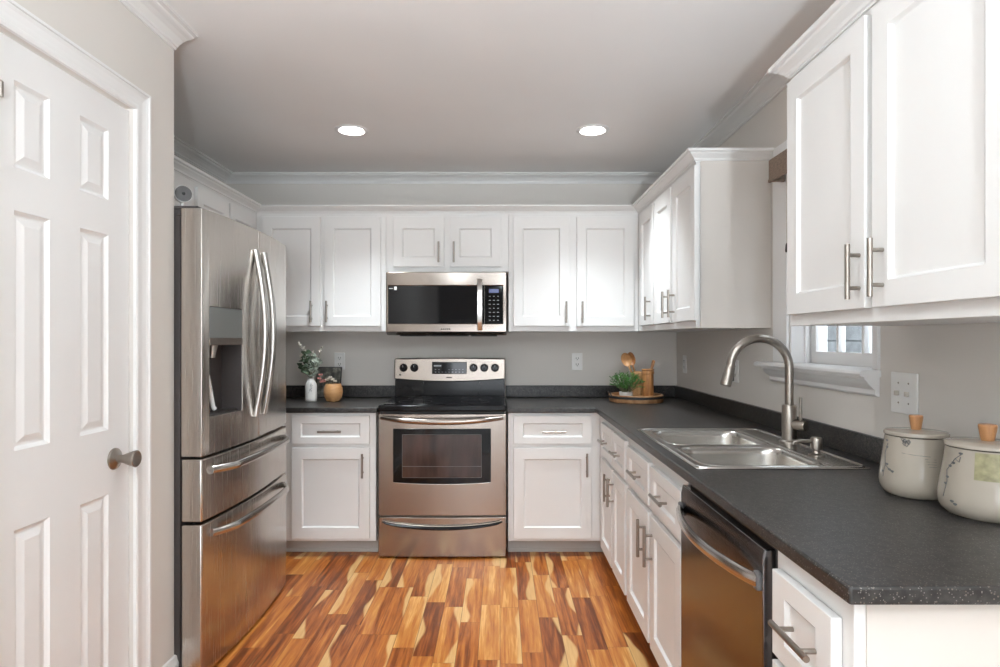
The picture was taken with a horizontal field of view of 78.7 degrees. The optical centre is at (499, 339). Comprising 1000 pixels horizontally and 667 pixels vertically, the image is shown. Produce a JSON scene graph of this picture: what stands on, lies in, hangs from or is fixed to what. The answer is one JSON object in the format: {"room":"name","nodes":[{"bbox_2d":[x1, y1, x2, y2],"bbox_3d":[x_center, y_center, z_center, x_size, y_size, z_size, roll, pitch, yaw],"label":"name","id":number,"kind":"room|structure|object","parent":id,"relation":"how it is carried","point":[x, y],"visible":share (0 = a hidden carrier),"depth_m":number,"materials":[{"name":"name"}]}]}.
{"room":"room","nodes":[
{"label":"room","id":0,"kind":"room"},
{"bbox_2d":[0,0,173,666],"bbox_3d":[-1.610,0.064,-1.178,0.800,2.392,6.884,0,0,0],"label":"wall","id":1,"kind":"structure","parent":0,"point":[107,30],"depth_m":2.13,"materials":[{"name":"paint"}]},
{"bbox_2d":[0,32,141,666],"bbox_3d":[-1.203,0.252,1.729,0.108,2.009,0.558,0,0,0],"label":"door","id":2,"kind":"structure","parent":1,"relation":"in","point":[66,458],"depth_m":1.70,"materials":[{"name":"paint"}]},
{"bbox_2d":[0,0,150,666],"bbox_3d":[-1.200,0.213,1.729,0.020,2.093,0.710,0,0,0],"label":"trim","id":3,"kind":"structure","parent":1,"relation":"attached to","point":[14,18],"depth_m":2.02,"materials":[{"name":"paint"}]},
{"bbox_2d":[118,0,197,49],"bbox_3d":[-1.165,-1.104,-1.113,0.090,0.056,6.754,0,0,0],"label":"trim","id":4,"kind":"structure","parent":1,"relation":"attached to","point":[157,15],"depth_m":2.11,"materials":[{"name":"paint"}]},
{"bbox_2d":[162,655,178,666],"bbox_3d":[-1.353,1.215,2.187,0.314,0.090,0.182,0,0,0],"label":"baseboard","id":5,"kind":"structure","parent":1,"relation":"attached to","point":[173,662],"depth_m":2.24,"materials":[{"name":"paint"}]},
{"bbox_2d":[174,72,790,183],"bbox_3d":[-0.336,-1.104,-0.145,3.109,0.056,8.690,0,0,0],"label":"trim","id":6,"kind":"structure","parent":1,"relation":"attached to","point":[770,85],"depth_m":4.13,"materials":[{"name":"paint"}]},
{"bbox_2d":[175,155,224,183],"bbox_3d":[-1.950,0.064,3.232,0.120,2.392,1.936,0,0,0],"label":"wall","id":7,"kind":"structure","parent":0,"point":[175,155],"depth_m":3.84,"materials":[{"name":"paint"}]},
{"bbox_2d":[174,172,256,229],"bbox_3d":[-1.706,-0.668,3.324,0.363,0.276,1.747,0,0,0],"label":"upper cabinet","id":8,"kind":"object","parent":7,"relation":"attached to","point":[202,197],"visible":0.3,"depth_m":3.26,"materials":[{"name":"paint"}]},
{"bbox_2d":[213,523,658,666],"bbox_3d":[-0.336,1.310,-0.150,3.349,0.100,8.940,0,0,0],"label":"floor","id":9,"kind":"structure","parent":0,"point":[332,609],"depth_m":2.79,"materials":[{"name":"brown wood"}]},
{"bbox_2d":[174,206,289,666],"bbox_3d":[-1.437,0.380,2.700,0.847,1.760,0.892,0,0,0],"label":"refrigerator","id":10,"kind":"object","parent":9,"relation":"on","point":[231,488],"visible":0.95,"depth_m":2.42,"materials":[{"name":"grey metal"}]},
{"bbox_2d":[174,185,192,205],"bbox_3d":[-1.236,-0.531,2.375,0.066,0.137,0.044,0,0,-38],"label":"security camera","id":11,"kind":"object","parent":10,"relation":"on","point":[183,194],"visible":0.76,"depth_m":2.36,"materials":[{"name":"plastic"}]},
{"bbox_2d":[282,411,380,551],"bbox_3d":[-1.305,0.841,3.851,1.163,0.837,0.694,0,0,0],"label":"base cabinet","id":12,"kind":"object","parent":9,"relation":"on","point":[332,471],"visible":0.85,"depth_m":3.55,"materials":[{"name":"paint"}]},
{"bbox_2d":[286,385,395,412],"bbox_3d":[-1.300,0.367,3.865,1.177,0.110,0.669,0,0,0],"label":"countertop","id":13,"kind":"structure","parent":12,"relation":"on","point":[355,398],"depth_m":3.95,"materials":[{"name":"stone"}]},
{"bbox_2d":[305,377,316,401],"bbox_3d":[-1.208,0.316,3.899,0.074,0.151,0.075,0,0,0],"label":"ceramic vase","id":14,"kind":"object","parent":13,"relation":"on","point":[311,385],"visible":1,"depth_m":3.87,"materials":[{"name":"grey ceramic"}]},
{"bbox_2d":[297,341,322,377],"bbox_3d":[-1.210,0.138,3.899,0.164,0.268,0.092,0,0,0],"label":"eucalyptus sprigs","id":15,"kind":"object","parent":14,"relation":"in","point":[310,365],"visible":1,"depth_m":3.89,"materials":[{"name":"green plant"}]},
{"bbox_2d":[316,367,341,397],"bbox_3d":[-1.160,0.287,4.127,0.170,0.207,0.066,0,0,0],"label":"board","id":16,"kind":"object","parent":13,"relation":"on","point":[335,372],"visible":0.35,"depth_m":4.13,"materials":[{"name":"black plastic"}]},
{"bbox_2d":[323,383,342,401],"bbox_3d":[-1.066,0.336,3.900,0.121,0.112,0.121,0,0,0],"label":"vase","id":17,"kind":"object","parent":13,"relation":"on","point":[333,392],"visible":1,"depth_m":3.85,"materials":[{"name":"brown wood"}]},
{"bbox_2d":[317,374,336,383],"bbox_3d":[-1.102,0.261,3.883,0.128,0.095,0.052,0,0,-9],"label":"dried flowers","id":18,"kind":"object","parent":17,"relation":"on","point":[329,377],"visible":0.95,"depth_m":3.88,"materials":[{"name":"pink plant"}]},
{"bbox_2d":[378,358,505,556],"bbox_3d":[-0.333,0.690,3.784,0.739,1.140,0.683,0,0,0],"label":"range","id":19,"kind":"object","parent":9,"relation":"on","point":[442,436],"visible":1,"depth_m":3.51,"materials":[{"name":"silver metal"}]},
{"bbox_2d":[378,396,505,411],"bbox_3d":[-0.333,0.392,3.779,0.739,0.040,0.562,0,0,0],"label":"cooktop","id":20,"kind":"object","parent":19,"relation":"in","point":[398,403],"depth_m":3.55,"materials":[{"name":"black glass"}]},
{"bbox_2d":[507,413,602,551],"bbox_3d":[0.351,0.841,3.851,0.608,0.837,0.694,0,0,0],"label":"base cabinet","id":21,"kind":"object","parent":9,"relation":"on","point":[553,459],"visible":0.91,"depth_m":3.55,"materials":[{"name":"paint"}]},
{"bbox_2d":[597,416,629,594],"bbox_3d":[0.873,0.841,3.471,0.688,0.837,1.452,0,0,0],"label":"base cabinet","id":22,"kind":"object","parent":9,"relation":"on","point":[614,485],"visible":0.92,"depth_m":3.01,"materials":[{"name":"paint"}]},
{"bbox_2d":[506,385,999,604],"bbox_3d":[0.629,0.367,2.583,1.178,0.110,3.231,0,0,0],"label":"countertop","id":23,"kind":"structure","parent":22,"relation":"on","point":[867,544],"depth_m":1.41,"materials":[{"name":"stone"}]},
{"bbox_2d":[607,391,664,403],"bbox_3d":[0.866,0.358,3.885,0.361,0.067,0.343,0,0,0],"label":"serving tray","id":24,"kind":"object","parent":23,"relation":"on","point":[615,397],"visible":0.89,"depth_m":3.74,"materials":[{"name":"brown wood"}]},
{"bbox_2d":[609,370,644,395],"bbox_3d":[0.790,0.281,3.801,0.230,0.193,0.194,0,0,0],"label":"potted plant","id":25,"kind":"object","parent":24,"relation":"on","point":[624,392],"visible":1,"depth_m":3.79,"materials":[{"name":"green plant"}]},
{"bbox_2d":[631,371,641,395],"bbox_3d":[0.888,0.290,3.925,0.089,0.174,0.089,0,0,0],"label":"utensil crock","id":26,"kind":"object","parent":24,"relation":"on","point":[637,391],"visible":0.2,"depth_m":3.88,"materials":[{"name":"brown wood"}]},
{"bbox_2d":[621,353,631,372],"bbox_3d":[0.845,0.223,3.925,0.137,0.281,0.044,0,0,0],"label":"wooden spoon","id":27,"kind":"object","parent":26,"relation":"in","point":[626,359],"visible":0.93,"depth_m":3.92,"materials":[{"name":"brown wood"}]},
{"bbox_2d":[621,353,631,365],"bbox_3d":[0.810,0.126,3.925,0.068,0.088,0.044,0,0,0],"label":"bowl","id":28,"kind":"object","parent":27,"relation":"on","point":[626,359],"depth_m":3.92,"materials":[{"name":"brown wood"}]},
{"bbox_2d":[628,352,635,371],"bbox_3d":[0.869,0.220,3.946,0.092,0.284,0.032,0,0,12],"label":"wooden spoon","id":29,"kind":"object","parent":26,"relation":"in","point":[632,356],"visible":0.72,"depth_m":3.94,"materials":[{"name":"brown wood"}]},
{"bbox_2d":[628,352,634,364],"bbox_3d":[0.847,0.122,3.948,0.052,0.087,0.035,0,0,0],"label":"bowl","id":30,"kind":"object","parent":29,"relation":"on","point":[632,356],"depth_m":3.95,"materials":[{"name":"brown wood"}]},
{"bbox_2d":[641,369,653,395],"bbox_3d":[0.932,0.280,3.845,0.079,0.195,0.079,0,0,0],"label":"wooden canister","id":31,"kind":"object","parent":24,"relation":"on","point":[647,374],"visible":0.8,"depth_m":3.81,"materials":[{"name":"brown wood"}]},
{"bbox_2d":[637,428,870,468],"bbox_3d":[0.859,0.476,2.250,0.530,0.186,0.810,0,0,0],"label":"sink","id":32,"kind":"object","parent":23,"relation":"in","point":[701,448],"visible":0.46,"depth_m":2.21,"materials":[{"name":"silver metal"}]},
{"bbox_2d":[792,437,824,456],"bbox_3d":[1.038,0.357,2.055,0.106,0.061,0.050,0,0,0],"label":"soap dispenser","id":33,"kind":"object","parent":32,"relation":"on","point":[816,443],"visible":1,"depth_m":2.04,"materials":[{"name":"silver metal"}]},
{"bbox_2d":[720,334,807,443],"bbox_3d":[0.993,0.183,2.303,0.312,0.410,0.101,0,0,0],"label":"kitchen faucet","id":34,"kind":"object","parent":23,"relation":"on","point":[790,424],"visible":0.96,"depth_m":2.30,"materials":[{"name":"silver metal"}]},
{"bbox_2d":[879,414,949,500],"bbox_3d":[1.057,0.291,1.550,0.162,0.201,0.162,0,0,0],"label":"ceramic canister","id":35,"kind":"object","parent":23,"relation":"on","point":[911,457],"visible":0.92,"depth_m":1.50,"materials":[{"name":"beige ceramic"}]},
{"bbox_2d":[937,423,999,523],"bbox_3d":[1.092,0.290,1.366,0.186,0.203,0.186,0,0,0],"label":"ceramic canister","id":36,"kind":"object","parent":23,"relation":"on","point":[968,486],"visible":1,"depth_m":1.33,"materials":[{"name":"beige ceramic"}]},
{"bbox_2d":[626,439,822,666],"bbox_3d":[0.873,0.841,2.317,0.688,0.837,0.845,0,0,0],"label":"base cabinet","id":37,"kind":"object","parent":9,"relation":"on","point":[654,492],"visible":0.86,"depth_m":2.23,"materials":[{"name":"paint"}]},
{"bbox_2d":[676,485,777,666],"bbox_3d":[0.817,0.843,1.594,0.636,0.830,0.588,0,0,0],"label":"dishwasher","id":38,"kind":"object","parent":9,"relation":"on","point":[726,567],"visible":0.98,"depth_m":1.53,"materials":[{"name":"grey metal"}]},
{"bbox_2d":[768,551,999,666],"bbox_3d":[0.873,0.841,1.145,0.688,0.837,0.281,0,0,0],"label":"base cabinet","id":39,"kind":"object","parent":9,"relation":"on","point":[811,625],"visible":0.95,"depth_m":1.00,"materials":[{"name":"paint"}]},
{"bbox_2d":[226,184,676,522],"bbox_3d":[-0.336,0.064,4.260,3.349,2.392,0.120,0,0,0],"label":"wall","id":40,"kind":"structure","parent":0,"point":[531,358],"depth_m":4.20,"materials":[{"name":"paint"}]},
{"bbox_2d":[257,214,385,331],"bbox_3d":[-1.133,-0.430,4.006,0.820,0.752,0.384,0,0,0],"label":"upper cabinet","id":41,"kind":"object","parent":40,"relation":"attached to","point":[336,263],"visible":0.88,"depth_m":3.86,"materials":[{"name":"paint"}]},
{"bbox_2d":[334,353,344,369],"bbox_3d":[-1.103,0.145,4.196,0.072,0.116,0.008,0,0,0],"label":"wall outlet","id":42,"kind":"object","parent":40,"relation":"attached to","point":[339,358],"visible":0.93,"depth_m":4.19,"materials":[{"name":"plastic"}]},
{"bbox_2d":[286,385,395,396],"bbox_3d":[-1.300,0.352,4.189,1.177,0.080,0.019,0,0,0],"label":"backsplash","id":43,"kind":"structure","parent":40,"relation":"attached to","point":[291,390],"depth_m":4.18,"materials":[{"name":"laminate"}]},
{"bbox_2d":[386,214,507,276],"bbox_3d":[-0.335,-0.619,4.006,0.776,0.374,0.384,0,0,0],"label":"upper cabinet","id":44,"kind":"object","parent":40,"relation":"attached to","point":[414,242],"visible":0.98,"depth_m":3.86,"materials":[{"name":"paint"}]},
{"bbox_2d":[386,272,505,335],"bbox_3d":[-0.335,-0.224,3.978,0.751,0.400,0.439,0,0,0],"label":"microwave","id":45,"kind":"object","parent":44,"relation":"attached to","point":[417,303],"visible":1,"depth_m":3.80,"materials":[{"name":"silver metal"}]},
{"bbox_2d":[489,296,498,320],"bbox_3d":[-0.038,-0.198,3.800,0.063,0.153,0.001,0,0,0],"label":"keypad","id":46,"kind":"object","parent":45,"relation":"attached to","point":[493,300],"depth_m":3.80,"materials":[{"name":"grey plastic"}]},
{"bbox_2d":[508,214,637,331],"bbox_3d":[0.466,-0.430,4.006,0.824,0.752,0.384,0,0,0],"label":"upper cabinet","id":47,"kind":"object","parent":40,"relation":"attached to","point":[567,272],"visible":0.99,"depth_m":3.86,"materials":[{"name":"paint"}]},
{"bbox_2d":[572,353,581,369],"bbox_3d":[0.531,0.148,4.196,0.072,0.116,0.008,0,0,0],"label":"wall outlet","id":48,"kind":"object","parent":40,"relation":"attached to","point":[576,357],"visible":1,"depth_m":4.19,"materials":[{"name":"plastic"}]},
{"bbox_2d":[164,0,835,171],"bbox_3d":[-0.336,-1.182,-0.150,3.349,0.100,8.940,0,0,0],"label":"ceiling","id":49,"kind":"structure","parent":0,"point":[262,85],"depth_m":2.61,"materials":[{"name":"paint"}]},
{"bbox_2d":[334,124,368,135],"bbox_3d":[-0.800,-1.177,3.290,0.180,0.105,0.180,0,0,0],"label":"recessed light","id":50,"kind":"object","parent":49,"relation":"in","point":[345,129],"visible":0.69,"depth_m":3.31,"materials":[{"name":"paint"}]},
{"bbox_2d":[576,124,609,135],"bbox_3d":[0.500,-1.177,3.290,0.180,0.105,0.180,0,0,0],"label":"recessed light","id":51,"kind":"object","parent":49,"relation":"in","point":[593,129],"visible":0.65,"depth_m":3.31,"materials":[{"name":"paint"}]},
{"bbox_2d":[677,87,999,438],"bbox_3d":[1.299,0.064,-0.210,0.160,2.392,8.820,0,0,0],"label":"wall","id":52,"kind":"structure","parent":0,"point":[957,366],"depth_m":1.95,"materials":[{"name":"paint"}]},
{"bbox_2d":[683,355,686,372],"bbox_3d":[1.214,0.160,4.015,0.008,0.116,0.072,0,0,0],"label":"wall outlet","id":53,"kind":"object","parent":52,"relation":"attached to","point":[684,356],"visible":1,"depth_m":4.00,"materials":[{"name":"plastic"}]},
{"bbox_2d":[506,385,883,463],"bbox_3d":[0.629,0.352,2.583,1.178,0.080,3.231,0,0,0],"label":"backsplash","id":54,"kind":"structure","parent":52,"relation":"attached to","point":[869,447],"depth_m":3.01,"materials":[{"name":"laminate"}]},
{"bbox_2d":[638,161,770,331],"bbox_3d":[1.020,-0.430,3.449,0.393,0.752,1.497,0,0,0],"label":"upper cabinet","id":55,"kind":"object","parent":52,"relation":"attached to","point":[704,243],"visible":0.98,"depth_m":2.74,"materials":[{"name":"paint"}]},
{"bbox_2d":[174,148,774,213],"bbox_3d":[-0.163,-0.823,3.160,2.762,0.050,1.420,0,0,0],"label":"crown molding","id":56,"kind":"structure","parent":55,"relation":"on","point":[690,156],"depth_m":3.69,"materials":[{"name":"paint"}]},
{"bbox_2d":[733,360,738,382],"bbox_3d":[1.214,0.160,3.143,0.008,0.116,0.072,0,0,0],"label":"wall outlet","id":57,"kind":"object","parent":52,"relation":"attached to","point":[736,373],"visible":0.61,"depth_m":3.13,"materials":[{"name":"plastic"}]},
{"bbox_2d":[754,140,880,396],"bbox_3d":[1.261,-0.330,2.357,0.225,1.026,0.815,0,0,0],"label":"window","id":58,"kind":"structure","parent":52,"relation":"in","point":[838,358],"depth_m":2.45,"materials":[{"name":"paint"}]},
{"bbox_2d":[768,149,786,182],"bbox_3d":[1.172,-0.714,2.285,0.068,0.096,0.610,0,0,0],"label":"window valance","id":59,"kind":"object","parent":58,"relation":"attached to","point":[777,164],"visible":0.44,"depth_m":2.50,"materials":[{"name":"beige fabric"}]},
{"bbox_2d":[785,177,786,251],"bbox_3d":[1.179,-0.515,2.502,0.020,0.310,0.025,0,0,0],"label":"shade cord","id":60,"kind":"object","parent":59,"relation":"hanging from","point":[786,177],"visible":0.31,"depth_m":2.50,"materials":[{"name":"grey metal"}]},
{"bbox_2d":[768,0,999,325],"bbox_3d":[1.026,-0.446,1.427,0.384,0.805,0.975,0,0,0],"label":"upper cabinet","id":61,"kind":"object","parent":52,"relation":"attached to","point":[893,127],"depth_m":1.36,"materials":[{"name":"paint"}]},
{"bbox_2d":[891,372,918,414],"bbox_3d":[1.210,0.160,1.834,0.018,0.124,0.120,0,0,0],"label":"light switch","id":62,"kind":"object","parent":52,"relation":"attached to","point":[904,386],"visible":0.94,"depth_m":1.82,"materials":[{"name":"plastic"}]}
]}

